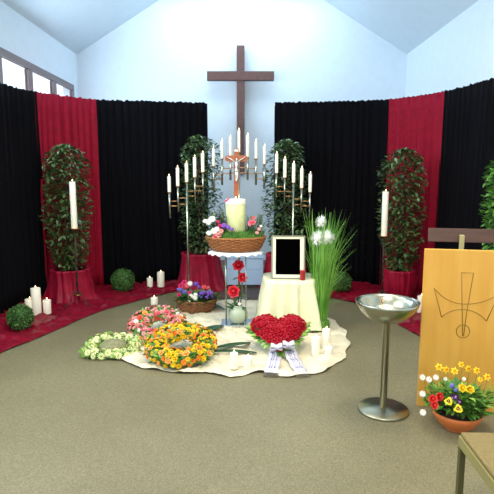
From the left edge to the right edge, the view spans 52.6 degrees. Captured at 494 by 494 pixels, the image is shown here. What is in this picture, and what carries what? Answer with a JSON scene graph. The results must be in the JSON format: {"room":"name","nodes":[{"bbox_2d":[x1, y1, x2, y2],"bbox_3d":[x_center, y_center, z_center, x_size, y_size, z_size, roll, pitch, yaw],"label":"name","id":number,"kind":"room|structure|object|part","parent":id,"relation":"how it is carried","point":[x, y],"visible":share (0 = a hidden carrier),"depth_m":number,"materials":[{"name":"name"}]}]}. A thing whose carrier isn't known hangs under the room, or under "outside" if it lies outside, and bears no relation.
{"room":"house of worship","nodes":[
{"label":"house of worship","id":0,"kind":"room"},
{"bbox_2d":[0,1,77,97],"bbox_3d":[-3.300,-0.763,3.578,0.200,3.990,12.300,0,8,0],"label":"wall","id":1,"kind":"structure","parent":0,"point":[19,36],"depth_m":7.57,"materials":[{"name":"white paint"}]},
{"bbox_2d":[0,47,31,90],"bbox_3d":[-3.220,-2.232,6.940,0.060,0.840,0.945,0,8,0],"label":"window","id":2,"kind":"structure","parent":1,"relation":"in","point":[14,70],"depth_m":6.92,"materials":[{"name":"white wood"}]},
{"bbox_3d":[-3.225,-2.207,6.944,0.010,0.670,0.795,0,8,0],"label":"pane","id":3,"kind":"part","parent":2,"relation":"part of","materials":[{"name":"clear glass"}]},
{"bbox_2d":[29,63,54,93],"bbox_3d":[-3.220,-2.367,7.876,0.060,0.840,0.945,0,8,0],"label":"window","id":4,"kind":"structure","parent":1,"relation":"in","point":[42,81],"depth_m":7.83,"materials":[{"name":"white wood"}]},
{"bbox_3d":[-3.225,-2.342,7.879,0.010,0.670,0.795,0,8,0],"label":"pane","id":5,"kind":"part","parent":4,"relation":"part of","materials":[{"name":"clear glass"}]},
{"bbox_2d":[54,75,74,96],"bbox_3d":[-3.220,-2.501,8.811,0.060,0.840,0.945,0,8,0],"label":"window","id":6,"kind":"structure","parent":1,"relation":"in","point":[62,87],"depth_m":8.73,"materials":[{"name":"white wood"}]},
{"bbox_3d":[-3.225,-2.477,8.815,0.010,0.670,0.795,0,8,0],"label":"pane","id":7,"kind":"part","parent":6,"relation":"part of","materials":[{"name":"clear glass"}]},
{"bbox_2d":[0,0,477,53],"bbox_3d":[-0.100,-3.747,3.148,6.200,2.040,12.300,0,8,0],"label":"ceiling","id":8,"kind":"structure","parent":0,"point":[76,24],"depth_m":8.24,"materials":[{"name":"white paint"}]},
{"bbox_2d":[76,0,406,259],"bbox_3d":[-0.100,-2.589,9.629,6.600,5.880,0.200,0,8,0],"label":"wall","id":9,"kind":"structure","parent":0,"point":[314,50],"depth_m":9.40,"materials":[{"name":"white paint"}]},
{"bbox_2d":[207,45,273,172],"bbox_3d":[-0.120,-2.556,9.422,1.241,2.337,0.220,0,8,0],"label":"wall cross","id":10,"kind":"object","parent":9,"relation":"attached to","point":[240,75],"visible":0.88,"depth_m":9.23,"materials":[{"name":"brown wood"}]},
{"bbox_2d":[0,264,493,493],"bbox_3d":[-0.100,1.234,4.017,6.800,0.112,12.600,0,8,0],"label":"floor","id":11,"kind":"structure","parent":0,"point":[70,423],"depth_m":3.52,"materials":[{"name":"beige carpet"}]},
{"bbox_2d":[0,280,177,352],"bbox_3d":[-2.241,0.768,6.678,1.832,0.065,4.702,5,9,29],"label":"cloth","id":12,"kind":"object","parent":11,"relation":"on","point":[61,316],"visible":0.44,"depth_m":6.47,"materials":[{"name":"red fabric"}]},
{"bbox_2d":[6,303,34,330],"bbox_3d":[-2.568,0.788,5.670,0.310,0.310,0.314,0,8,0],"label":"boxwood ball","id":13,"kind":"object","parent":12,"relation":"on","point":[19,317],"visible":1,"depth_m":5.59,"materials":[{"name":"green plant"}]},
{"bbox_2d":[25,296,31,307],"bbox_3d":[-2.690,0.727,6.196,0.114,0.234,0.114,0,8,0],"label":"pillar candle","id":14,"kind":"object","parent":12,"relation":"on","point":[27,300],"visible":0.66,"depth_m":6.14,"materials":[{"name":"beige wax"}]},
{"bbox_2d":[30,286,41,314],"bbox_3d":[-2.609,0.658,6.186,0.116,0.373,0.116,0,8,0],"label":"pillar candle","id":15,"kind":"object","parent":12,"relation":"on","point":[35,291],"visible":0.86,"depth_m":6.14,"materials":[{"name":"beige wax"}]},
{"bbox_2d":[43,298,51,313],"bbox_3d":[-2.502,0.733,6.257,0.097,0.206,0.097,0,8,0],"label":"pillar candle","id":16,"kind":"object","parent":12,"relation":"on","point":[46,302],"visible":0.96,"depth_m":6.22,"materials":[{"name":"beige wax"}]},
{"bbox_2d":[38,143,100,304],"bbox_3d":[-2.490,-0.337,6.938,0.765,2.173,0.738,4,9,27],"label":"potted plant","id":17,"kind":"object","parent":12,"relation":"on","point":[61,286],"visible":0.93,"depth_m":6.83,"materials":[{"name":"green plant"}]},
{"bbox_3d":[-2.473,-0.450,6.927,0.096,1.644,0.108,0,8,0],"label":"stem","id":18,"kind":"part","parent":17,"relation":"part of","materials":[{"name":"brown"}]},
{"bbox_2d":[63,227,89,306],"bbox_3d":[-2.254,0.260,6.682,0.339,1.044,0.320,0,8,0],"label":"candle stand","id":19,"kind":"object","parent":12,"relation":"on","point":[77,293],"visible":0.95,"depth_m":6.64,"materials":[{"name":"grey metal"}]},
{"bbox_2d":[69,180,77,227],"bbox_3d":[-2.268,-0.562,6.529,0.080,0.642,0.080,0,8,0],"label":"candle","id":20,"kind":"object","parent":19,"relation":"on","point":[72,185],"visible":0.95,"depth_m":6.50,"materials":[{"name":"beige wax"}]},
{"bbox_2d":[110,268,134,291],"bbox_3d":[-1.855,0.499,7.467,0.378,0.374,0.389,0,8,0],"label":"boxwood ball","id":21,"kind":"object","parent":12,"relation":"on","point":[122,279],"visible":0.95,"depth_m":7.36,"materials":[{"name":"green plant"}]},
{"bbox_2d":[147,277,152,286],"bbox_3d":[-1.508,0.534,7.761,0.091,0.171,0.091,0,8,0],"label":"pillar candle","id":22,"kind":"object","parent":12,"relation":"on","point":[150,279],"visible":0.98,"depth_m":7.73,"materials":[{"name":"beige wax"}]},
{"bbox_2d":[157,271,164,286],"bbox_3d":[-1.339,0.486,7.766,0.113,0.264,0.113,0,8,0],"label":"pillar candle","id":23,"kind":"object","parent":12,"relation":"on","point":[160,275],"visible":1,"depth_m":7.73,"materials":[{"name":"beige wax"}]},
{"bbox_2d":[176,134,227,291],"bbox_3d":[-0.715,-0.523,7.620,0.866,2.347,0.795,-7,10,-38],"label":"bush","id":24,"kind":"object","parent":12,"relation":"on","point":[204,269],"visible":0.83,"depth_m":7.50,"materials":[{"name":"green plant"}]},
{"bbox_3d":[-0.703,-0.687,7.600,0.096,1.717,0.108,0,8,0],"label":"stem","id":25,"kind":"part","parent":24,"relation":"part of","materials":[{"name":"brown"}]},
{"bbox_2d":[176,249,227,291],"bbox_3d":[-0.715,0.358,7.747,0.866,0.567,0.795,-7,10,-38],"label":"pot","id":26,"kind":"object","parent":24,"relation":"attached to","point":[204,269],"depth_m":7.50,"materials":[{"name":"fabric"}]},
{"bbox_3d":[-1.948,-0.628,6.669,2.613,2.842,3.155,0,8,0],"label":"rail","id":27,"kind":"object","parent":12,"relation":"on","visible":0},
{"bbox_2d":[0,83,47,313],"bbox_3d":[-3.046,-0.583,6.128,0.158,2.877,1.902,1,8,7],"label":"curtain","id":28,"kind":"object","parent":27,"relation":"hanging from","point":[22,255],"visible":0.92,"depth_m":6.64,"materials":[{"name":"black fabric"}]},
{"bbox_2d":[34,92,103,285],"bbox_3d":[-2.605,-0.770,7.422,0.115,2.878,0.994,7,11,40],"label":"curtain","id":29,"kind":"object","parent":27,"relation":"hanging from","point":[71,120],"visible":0.52,"depth_m":7.41,"materials":[{"name":"red fabric"}]},
{"bbox_2d":[96,99,208,284],"bbox_3d":[-1.456,-0.845,7.937,1.692,2.880,0.118,-2,8,-11],"label":"curtain","id":30,"kind":"object","parent":27,"relation":"hanging from","point":[140,143],"visible":0.79,"depth_m":7.88,"materials":[{"name":"black fabric"}]},
{"bbox_2d":[78,331,143,359],"bbox_3d":[-1.333,0.978,4.998,0.629,0.172,0.602,0,8,0],"label":"wreath","id":31,"kind":"object","parent":11,"relation":"on","point":[108,345],"visible":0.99,"depth_m":4.92,"materials":[{"name":"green plant"}]},
{"bbox_2d":[151,296,157,306],"bbox_3d":[-1.236,0.723,6.672,0.096,0.164,0.096,0,8,0],"label":"pillar candle","id":32,"kind":"object","parent":11,"relation":"on","point":[154,300],"visible":0.83,"depth_m":6.63,"materials":[{"name":"beige wax"}]},
{"bbox_2d":[168,172,204,290],"bbox_3d":[-0.814,-0.115,6.800,0.451,1.790,0.259,-4,9,-27],"label":"candelabrum","id":33,"kind":"object","parent":11,"relation":"on","point":[195,186],"visible":0.66,"depth_m":6.72,"materials":[{"name":"silver metal"}]},
{"bbox_2d":[167,176,170,191],"bbox_3d":[-1.042,-0.859,6.696,0.045,0.243,0.045,0,8,0],"label":"taper candle","id":34,"kind":"object","parent":33,"relation":"on","point":[168,177],"visible":1,"depth_m":6.68,"materials":[{"name":"beige wax"}]},
{"bbox_2d":[176,165,178,185],"bbox_3d":[-0.927,-0.954,6.682,0.045,0.275,0.045,0,8,0],"label":"taper candle","id":35,"kind":"object","parent":33,"relation":"on","point":[177,168],"visible":1,"depth_m":6.67,"materials":[{"name":"beige wax"}]},
{"bbox_2d":[185,161,187,181],"bbox_3d":[-0.807,-1.010,6.674,0.045,0.281,0.045,0,8,0],"label":"taper candle","id":36,"kind":"object","parent":33,"relation":"on","point":[186,163],"visible":1,"depth_m":6.66,"materials":[{"name":"beige wax"}]},
{"bbox_2d":[193,155,195,176],"bbox_3d":[-0.698,-1.082,6.664,0.045,0.294,0.045,0,8,0],"label":"taper candle","id":37,"kind":"object","parent":33,"relation":"on","point":[194,157],"visible":1,"depth_m":6.65,"materials":[{"name":"beige wax"}]},
{"bbox_2d":[201,151,203,171],"bbox_3d":[-0.590,-1.140,6.655,0.045,0.280,0.045,0,8,0],"label":"taper candle","id":38,"kind":"object","parent":33,"relation":"on","point":[202,153],"visible":1,"depth_m":6.64,"materials":[{"name":"beige wax"}]},
{"bbox_2d":[121,299,350,376],"bbox_3d":[-0.069,0.912,5.695,2.382,0.062,2.723,0,8,0],"label":"cloth","id":39,"kind":"object","parent":11,"relation":"on","point":[219,363],"depth_m":4.98,"materials":[{"name":"beige fabric"}]},
{"bbox_2d":[127,304,187,345],"bbox_3d":[-0.964,0.822,5.387,0.672,0.344,0.630,0,8,0],"label":"wreath","id":40,"kind":"object","parent":39,"relation":"on","point":[140,324],"visible":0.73,"depth_m":5.40,"materials":[{"name":"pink plant"}]},
{"bbox_2d":[143,322,217,368],"bbox_3d":[-0.637,0.913,4.775,0.717,0.288,0.723,0,8,0],"label":"wreath","id":41,"kind":"object","parent":39,"relation":"on","point":[158,347],"visible":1,"depth_m":4.64,"materials":[{"name":"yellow plant"}]},
{"bbox_2d":[172,280,219,313],"bbox_3d":[-0.654,0.631,6.457,0.665,0.388,0.599,-1,8,-10],"label":"flower basket","id":42,"kind":"object","parent":39,"relation":"on","point":[192,302],"visible":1,"depth_m":6.33,"materials":[{"name":"wicker"}]},
{"bbox_3d":[-0.393,0.915,5.573,0.130,0.032,0.429,7,11,41],"label":"leaf blade","id":43,"kind":"part","parent":39,"relation":"part of","materials":[{"name":"green plant"}]},
{"bbox_3d":[-0.135,0.993,5.032,0.426,0.032,0.090,-4,9,-25],"label":"leaf blade","id":44,"kind":"part","parent":39,"relation":"part of","materials":[{"name":"green plant"}]},
{"bbox_2d":[230,351,237,368],"bbox_3d":[-0.117,1.007,4.503,0.074,0.173,0.074,0,8,0],"label":"pillar candle","id":45,"kind":"object","parent":39,"relation":"on","point":[233,355],"visible":1,"depth_m":4.48,"materials":[{"name":"beige wax"}]},
{"bbox_3d":[-0.114,1.020,4.843,0.420,0.032,0.077,0,8,3],"label":"leaf blade","id":46,"kind":"part","parent":39,"relation":"part of","materials":[{"name":"green plant"}]},
{"bbox_2d":[221,256,251,326],"bbox_3d":[-0.113,0.467,5.806,0.370,0.861,0.300,0,8,0],"label":"display stand","id":47,"kind":"object","parent":39,"relation":"on","point":[226,322],"visible":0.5,"depth_m":5.75,"materials":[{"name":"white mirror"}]},
{"bbox_3d":[-0.243,0.481,5.707,0.010,0.837,0.010,0,8,0],"label":"post","id":48,"kind":"part","parent":47,"relation":"part of","materials":[{"name":"silver metal"}]},
{"bbox_3d":[-0.243,0.452,5.905,0.010,0.837,0.010,0,8,0],"label":"post","id":49,"kind":"part","parent":47,"relation":"part of","materials":[{"name":"silver metal"}]},
{"bbox_2d":[224,260,247,323],"bbox_3d":[-0.114,0.512,5.796,0.256,0.746,0.232,3,9,21],"label":"vase","id":50,"kind":"object","parent":47,"relation":"on","point":[236,314],"visible":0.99,"depth_m":5.74,"materials":[{"name":"ceramic"},{"name":"dark leaf"},{"name":"red petals"}]},
{"bbox_3d":[-0.105,0.778,5.830,0.232,0.211,0.232,0,8,0],"label":"glass","id":51,"kind":"part","parent":50,"relation":"part of","materials":[{"name":"green"}]},
{"bbox_3d":[-0.098,0.540,5.778,0.138,0.656,0.051,0,8,0],"label":"rose stem","id":52,"kind":"part","parent":50,"relation":"part of","materials":[{"name":"green"}]},
{"bbox_3d":[-0.072,0.607,5.788,0.140,0.523,0.051,0,8,0],"label":"rose stem","id":53,"kind":"part","parent":50,"relation":"part of","materials":[{"name":"green"}]},
{"bbox_2d":[208,250,263,256],"bbox_3d":[-0.128,0.059,5.747,0.637,0.044,0.516,0,8,0],"label":"doily","id":54,"kind":"object","parent":47,"relation":"on","point":[212,252],"visible":0.49,"depth_m":5.58,"materials":[{"name":"white fabric"}]},
{"bbox_2d":[203,198,267,251],"bbox_3d":[-0.134,-0.271,5.703,0.752,0.599,0.574,-1,8,-6],"label":"flower basket","id":55,"kind":"object","parent":54,"relation":"on","point":[218,238],"visible":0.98,"depth_m":5.53,"materials":[{"name":"wicker"}]},
{"bbox_2d":[226,197,245,231],"bbox_3d":[-0.128,-0.363,5.666,0.228,0.424,0.228,0,8,0],"label":"candle","id":56,"kind":"object","parent":55,"relation":"on","point":[235,208],"visible":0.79,"depth_m":5.57,"materials":[{"name":"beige wax"}]},
{"bbox_2d":[225,148,247,198],"bbox_3d":[-0.123,-0.632,5.778,0.258,0.997,0.065,0,8,0],"label":"crucifix","id":57,"kind":"object","parent":55,"relation":"in","point":[236,158],"visible":0.96,"depth_m":5.73,"materials":[{"name":"brown wood"}]},
{"bbox_3d":[-0.113,0.887,5.866,0.370,0.012,0.280,0,8,0],"label":"plate","id":58,"kind":"part","parent":47,"relation":"part of","materials":[{"name":"glass"}]},
{"bbox_3d":[-0.013,0.481,5.707,0.010,0.837,0.010,0,8,0],"label":"post","id":59,"kind":"part","parent":47,"relation":"part of","materials":[{"name":"silver metal"}]},
{"bbox_2d":[243,354,252,369],"bbox_3d":[0.009,1.025,4.497,0.082,0.139,0.082,0,8,0],"label":"pillar candle","id":60,"kind":"object","parent":39,"relation":"on","point":[247,360],"visible":1,"depth_m":4.47,"materials":[{"name":"beige wax"}]},
{"bbox_2d":[263,343,282,376],"bbox_3d":[0.248,1.010,4.588,0.142,0.182,0.499,1,8,9],"label":"ribbon","id":61,"kind":"object","parent":39,"relation":"on","point":[273,362],"visible":1,"depth_m":4.60,"materials":[{"name":"white fabric"}]},
{"bbox_2d":[246,313,310,356],"bbox_3d":[0.314,0.858,5.014,0.570,0.352,0.532,7,11,41],"label":"heart","id":62,"kind":"object","parent":39,"relation":"on","point":[268,329],"visible":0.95,"depth_m":4.91,"materials":[{"name":"red plant"}]},
{"bbox_2d":[282,340,309,377],"bbox_3d":[0.433,1.002,4.589,0.151,0.200,0.528,-1,8,-10],"label":"ribbon","id":63,"kind":"object","parent":39,"relation":"on","point":[292,357],"visible":1,"depth_m":4.65,"materials":[{"name":"white fabric"}]},
{"bbox_2d":[311,335,319,355],"bbox_3d":[0.663,0.940,4.828,0.084,0.212,0.084,0,8,0],"label":"pillar candle","id":64,"kind":"object","parent":39,"relation":"on","point":[315,340],"visible":0.99,"depth_m":4.80,"materials":[{"name":"beige wax"}]},
{"bbox_2d":[322,327,330,349],"bbox_3d":[0.791,0.903,4.992,0.083,0.239,0.083,0,8,0],"label":"pillar candle","id":65,"kind":"object","parent":39,"relation":"on","point":[326,332],"visible":0.88,"depth_m":4.96,"materials":[{"name":"beige wax"}]},
{"bbox_2d":[324,345,332,354],"bbox_3d":[0.785,0.989,4.806,0.078,0.122,0.078,0,8,0],"label":"pillar candle","id":66,"kind":"object","parent":39,"relation":"on","point":[328,349],"visible":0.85,"depth_m":4.78,"materials":[{"name":"beige wax"}]},
{"bbox_2d":[301,208,357,331],"bbox_3d":[0.911,0.256,5.584,0.625,1.371,0.841,-3,9,-22],"label":"ornamental grass","id":67,"kind":"object","parent":39,"relation":"on","point":[321,270],"depth_m":5.51,"materials":[{"name":"green plant"}]},
{"bbox_3d":[0.795,0.354,5.514,0.012,0.929,0.140,5,10,33],"label":"flower stem","id":68,"kind":"part","parent":67,"relation":"part of","materials":[{"name":"green plant"}]},
{"bbox_3d":[0.475,0.629,5.769,0.440,0.561,0.360,0,8,0],"label":"side table","id":69,"kind":"object","parent":39,"relation":"on","visible":0,"materials":[{"name":"cream cloth"}]},
{"bbox_2d":[255,273,321,330],"bbox_3d":[0.479,0.625,5.769,0.780,0.582,0.618,0,8,0],"label":"tablecloth","id":70,"kind":"object","parent":69,"relation":"on","point":[277,297],"visible":0.72,"depth_m":5.51,"materials":[{"name":"fabric"}]},
{"bbox_2d":[271,235,304,278],"bbox_3d":[0.462,0.107,5.635,0.374,0.482,0.205,0,8,3],"label":"picture frame","id":71,"kind":"object","parent":70,"relation":"on","point":[287,252],"visible":0.86,"depth_m":5.58,"materials":[{"name":"white wood"}]},
{"bbox_2d":[276,239,299,274],"bbox_3d":[0.456,0.108,5.577,0.272,0.394,0.064,0,8,3],"label":"picture","id":72,"kind":"object","parent":71,"relation":"attached to","point":[287,250],"depth_m":5.58,"materials":[{"name":"black"}]},
{"bbox_2d":[300,270,305,280],"bbox_3d":[0.614,0.311,5.516,0.066,0.110,0.066,0,8,0],"label":"votive candle","id":73,"kind":"object","parent":70,"relation":"on","point":[302,272],"visible":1,"depth_m":5.49,"materials":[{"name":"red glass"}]},
{"bbox_2d":[212,152,265,300],"bbox_3d":[-0.110,-0.270,6.932,0.741,2.059,0.260,0,8,0],"label":"candelabrum","id":74,"kind":"object","parent":11,"relation":"on","point":[230,173],"visible":0.66,"depth_m":6.82,"materials":[{"name":"silver metal"}]},
{"bbox_2d":[212,146,214,165],"bbox_3d":[-0.456,-1.238,6.793,0.039,0.272,0.039,0,8,0],"label":"taper candle","id":75,"kind":"object","parent":74,"relation":"on","point":[213,148],"visible":1,"depth_m":6.78,"materials":[{"name":"beige wax"}]},
{"bbox_2d":[220,141,222,157],"bbox_3d":[-0.340,-1.334,6.779,0.039,0.264,0.039,0,8,0],"label":"taper candle","id":76,"kind":"object","parent":74,"relation":"on","point":[221,142],"visible":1,"depth_m":6.76,"materials":[{"name":"beige wax"}]},
{"bbox_2d":[229,135,231,154],"bbox_3d":[-0.226,-1.370,6.774,0.039,0.297,0.039,0,8,0],"label":"taper candle","id":77,"kind":"object","parent":74,"relation":"on","point":[230,137],"visible":0.85,"depth_m":6.76,"materials":[{"name":"beige wax"}]},
{"bbox_2d":[237,130,239,151],"bbox_3d":[-0.110,-1.449,6.763,0.039,0.322,0.039,0,8,0],"label":"taper candle","id":78,"kind":"object","parent":74,"relation":"on","point":[238,131],"visible":0.93,"depth_m":6.75,"materials":[{"name":"beige wax"}]},
{"bbox_2d":[246,135,248,156],"bbox_3d":[0.008,-1.383,6.772,0.039,0.323,0.039,0,8,0],"label":"taper candle","id":79,"kind":"object","parent":74,"relation":"on","point":[247,136],"visible":0.96,"depth_m":6.76,"materials":[{"name":"beige wax"}]},
{"bbox_2d":[255,141,256,157],"bbox_3d":[0.122,-1.334,6.779,0.039,0.264,0.039,0,8,0],"label":"taper candle","id":80,"kind":"object","parent":74,"relation":"on","point":[255,141],"visible":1,"depth_m":6.76,"materials":[{"name":"beige wax"}]},
{"bbox_2d":[263,144,265,163],"bbox_3d":[0.237,-1.265,6.789,0.039,0.271,0.039,0,8,0],"label":"taper candle","id":81,"kind":"object","parent":74,"relation":"on","point":[264,146],"visible":1,"depth_m":6.78,"materials":[{"name":"beige wax"}]},
{"bbox_2d":[224,253,263,287],"bbox_3d":[-0.047,0.369,7.928,0.619,0.510,0.330,0,8,0],"label":"block","id":82,"kind":"object","parent":11,"relation":"on","point":[254,264],"visible":0.56,"depth_m":7.79,"materials":[{"name":"grey"}]},
{"bbox_2d":[274,106,274,149],"bbox_3d":[2.106,-0.676,7.003,1.220,2.842,4.063,-7,11,-40],"label":"rail","id":83,"kind":"object","parent":11,"relation":"on","point":[274,106],"visible":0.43,"depth_m":7.96,"materials":[{"name":"grey metal"}]},
{"bbox_2d":[274,99,388,285],"bbox_3d":[1.298,-0.844,7.936,1.735,2.880,0.134,2,8,12],"label":"curtain","id":84,"kind":"object","parent":83,"relation":"hanging from","point":[344,143],"visible":0.66,"depth_m":7.87,"materials":[{"name":"black fabric"}]},
{"bbox_2d":[379,91,444,292],"bbox_3d":[2.427,-0.765,7.391,0.120,2.878,0.940,-7,11,-39],"label":"curtain","id":85,"kind":"object","parent":83,"relation":"hanging from","point":[414,122],"visible":0.54,"depth_m":7.25,"materials":[{"name":"red fabric"}]},
{"bbox_2d":[434,78,493,249],"bbox_3d":[2.848,-0.575,6.063,0.158,2.880,1.976,-1,8,-6],"label":"curtain","id":86,"kind":"object","parent":83,"relation":"hanging from","point":[467,146],"visible":0.47,"depth_m":6.45,"materials":[{"name":"black fabric"}]},
{"bbox_2d":[275,173,311,235],"bbox_3d":[0.621,-0.109,6.805,0.449,1.776,0.259,4,9,27],"label":"candelabrum","id":87,"kind":"object","parent":11,"relation":"on","point":[276,174],"visible":0.59,"depth_m":6.71,"materials":[{"name":"silver metal"}]},
{"bbox_2d":[275,152,277,172],"bbox_3d":[0.394,-1.130,6.657,0.045,0.286,0.045,0,8,0],"label":"taper candle","id":88,"kind":"object","parent":87,"relation":"on","point":[276,155],"visible":1,"depth_m":6.64,"materials":[{"name":"beige wax"}]},
{"bbox_2d":[283,157,286,176],"bbox_3d":[0.505,-1.069,6.666,0.045,0.280,0.045,0,8,0],"label":"taper candle","id":89,"kind":"object","parent":87,"relation":"on","point":[284,160],"visible":1,"depth_m":6.65,"materials":[{"name":"beige wax"}]},
{"bbox_2d":[292,163,294,181],"bbox_3d":[0.623,-1.007,6.675,0.045,0.288,0.045,0,8,0],"label":"taper candle","id":90,"kind":"object","parent":87,"relation":"on","point":[293,164],"visible":1,"depth_m":6.66,"materials":[{"name":"beige wax"}]},
{"bbox_2d":[300,168,303,187],"bbox_3d":[0.732,-0.938,6.685,0.045,0.295,0.045,0,8,0],"label":"taper candle","id":91,"kind":"object","parent":87,"relation":"on","point":[301,169],"visible":1,"depth_m":6.67,"materials":[{"name":"beige wax"}]},
{"bbox_2d":[308,171,311,191],"bbox_3d":[0.846,-0.876,6.694,0.045,0.276,0.045,0,8,0],"label":"taper candle","id":92,"kind":"object","parent":87,"relation":"on","point":[310,175],"visible":1,"depth_m":6.68,"materials":[{"name":"beige wax"}]},
{"bbox_2d":[330,281,421,335],"bbox_3d":[2.026,0.750,6.801,1.893,0.064,4.453,-5,9,-29],"label":"cloth","id":93,"kind":"object","parent":11,"relation":"on","point":[413,323],"visible":0.09,"depth_m":7.27,"materials":[{"name":"red fabric"}]},
{"bbox_2d":[258,138,308,287],"bbox_3d":[0.595,-0.494,7.614,0.843,2.291,0.802,0,8,0],"label":"bush","id":94,"kind":"object","parent":93,"relation":"on","point":[267,268],"visible":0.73,"depth_m":7.53,"materials":[{"name":"green plant"}]},
{"bbox_3d":[0.604,-0.651,7.605,0.097,1.672,0.108,0,8,0],"label":"stem","id":95,"kind":"part","parent":94,"relation":"part of","materials":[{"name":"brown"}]},
{"bbox_2d":[331,271,351,291],"bbox_3d":[1.402,0.521,7.451,0.343,0.335,0.347,0,8,0],"label":"boxwood ball","id":96,"kind":"object","parent":93,"relation":"on","point":[345,285],"visible":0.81,"depth_m":7.35,"materials":[{"name":"green plant"}]},
{"bbox_2d":[378,235,389,293],"bbox_3d":[1.834,0.304,6.742,0.339,0.938,0.320,0,8,0],"label":"candle stand","id":97,"kind":"object","parent":93,"relation":"on","point":[381,291],"visible":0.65,"depth_m":6.70,"materials":[{"name":"grey metal"}]},
{"bbox_2d":[381,192,388,235],"bbox_3d":[1.820,-0.453,6.598,0.081,0.617,0.081,0,8,0],"label":"candle","id":98,"kind":"object","parent":97,"relation":"on","point":[385,195],"visible":1,"depth_m":6.57,"materials":[{"name":"beige wax"}]},
{"bbox_2d":[383,267,417,296],"bbox_3d":[2.141,0.523,7.071,0.471,0.433,0.468,0,8,0],"label":"pot","id":99,"kind":"object","parent":93,"relation":"on","point":[397,281],"depth_m":6.91,"materials":[{"name":"fabric"}]},
{"bbox_2d":[375,147,427,296],"bbox_3d":[2.130,-0.314,6.961,0.717,2.122,0.697,5,9,30],"label":"potted plant","id":100,"kind":"object","parent":93,"relation":"on","point":[399,279],"visible":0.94,"depth_m":6.86,"materials":[{"name":"green plant"}]},
{"bbox_3d":[2.155,-0.418,6.931,0.097,1.603,0.108,0,8,0],"label":"stem","id":101,"kind":"part","parent":100,"relation":"part of","materials":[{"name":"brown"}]},
{"bbox_2d":[417,294,421,312],"bbox_3d":[2.183,0.707,6.274,0.092,0.252,0.092,0,8,0],"label":"pillar candle","id":102,"kind":"object","parent":93,"relation":"on","point":[419,297],"visible":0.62,"depth_m":6.25,"materials":[{"name":"beige wax"}]},
{"bbox_2d":[479,160,493,249],"bbox_3d":[2.539,0.058,4.908,0.525,1.970,0.545,0,8,0],"label":"bush","id":103,"kind":"object","parent":93,"relation":"on","point":[490,177],"visible":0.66,"depth_m":4.87,"materials":[{"name":"green plant"}]},
{"bbox_2d":[355,294,420,421],"bbox_3d":[1.023,0.791,3.699,0.458,0.880,0.458,0,8,0],"label":"baptismal font","id":104,"kind":"object","parent":11,"relation":"on","point":[387,310],"visible":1,"depth_m":3.69,"materials":[{"name":"metal"}]},
{"bbox_3d":[1.023,1.212,3.760,0.374,0.030,0.374,0,8,0],"label":"plate","id":105,"kind":"part","parent":104,"relation":"part of","materials":[{"name":"metal"}]},
{"bbox_2d":[355,294,420,324],"bbox_3d":[1.023,0.474,3.654,0.458,0.167,0.458,0,8,0],"label":"bowl","id":106,"kind":"object","parent":104,"relation":"on","point":[387,309],"depth_m":3.61,"materials":[{"name":"silver metal"}]},
{"bbox_2d":[416,228,493,411],"bbox_3d":[1.667,0.536,3.836,0.670,1.345,0.353,2,8,12],"label":"lectern","id":107,"kind":"object","parent":11,"relation":"on","point":[457,307],"visible":0.88,"depth_m":3.69,"materials":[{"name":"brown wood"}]},
{"bbox_2d":[419,361,493,432],"bbox_3d":[1.450,1.031,3.431,0.497,0.482,0.522,5,9,29],"label":"flower bowl","id":108,"kind":"object","parent":11,"relation":"on","point":[459,407],"visible":1,"depth_m":3.38,"materials":[{"name":"ceramic"}]},
{"bbox_3d":[1.461,1.198,3.486,0.340,0.134,0.340,0,8,0],"label":"pot","id":109,"kind":"part","parent":108,"relation":"part of","materials":[{"name":"ceramic"}]},
{"bbox_2d":[455,432,493,493],"bbox_3d":[1.310,1.201,2.362,0.460,0.450,0.460,0,8,2],"label":"chair","id":110,"kind":"object","parent":11,"relation":"on","point":[478,448],"visible":1,"depth_m":2.44,"materials":[{"name":"wood"}]},
{"bbox_3d":[1.102,1.208,2.588,0.030,0.370,0.030,0,8,2],"label":"leg","id":111,"kind":"part","parent":110,"relation":"part of","materials":[{"name":"yellow wood"}]},
{"bbox_3d":[1.310,0.989,2.331,0.448,0.022,0.448,0,8,2],"label":"seat","id":112,"kind":"part","parent":110,"relation":"part of","materials":[{"name":"wood"}]},
{"bbox_2d":[258,251,305,287],"bbox_3d":[0.595,0.367,7.736,0.843,0.551,0.799,0,8,0],"label":"pot","id":113,"kind":"object","parent":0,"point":[267,268],"depth_m":7.59,"materials":[{"name":"fabric"}]},
{"bbox_2d":[405,0,493,96],"bbox_3d":[3.100,-0.763,3.578,0.200,3.990,12.300,0,8,0],"label":"wall","id":114,"kind":"structure","parent":0,"point":[461,53],"depth_m":7.13,"materials":[{"name":"white paint"}]}
]}

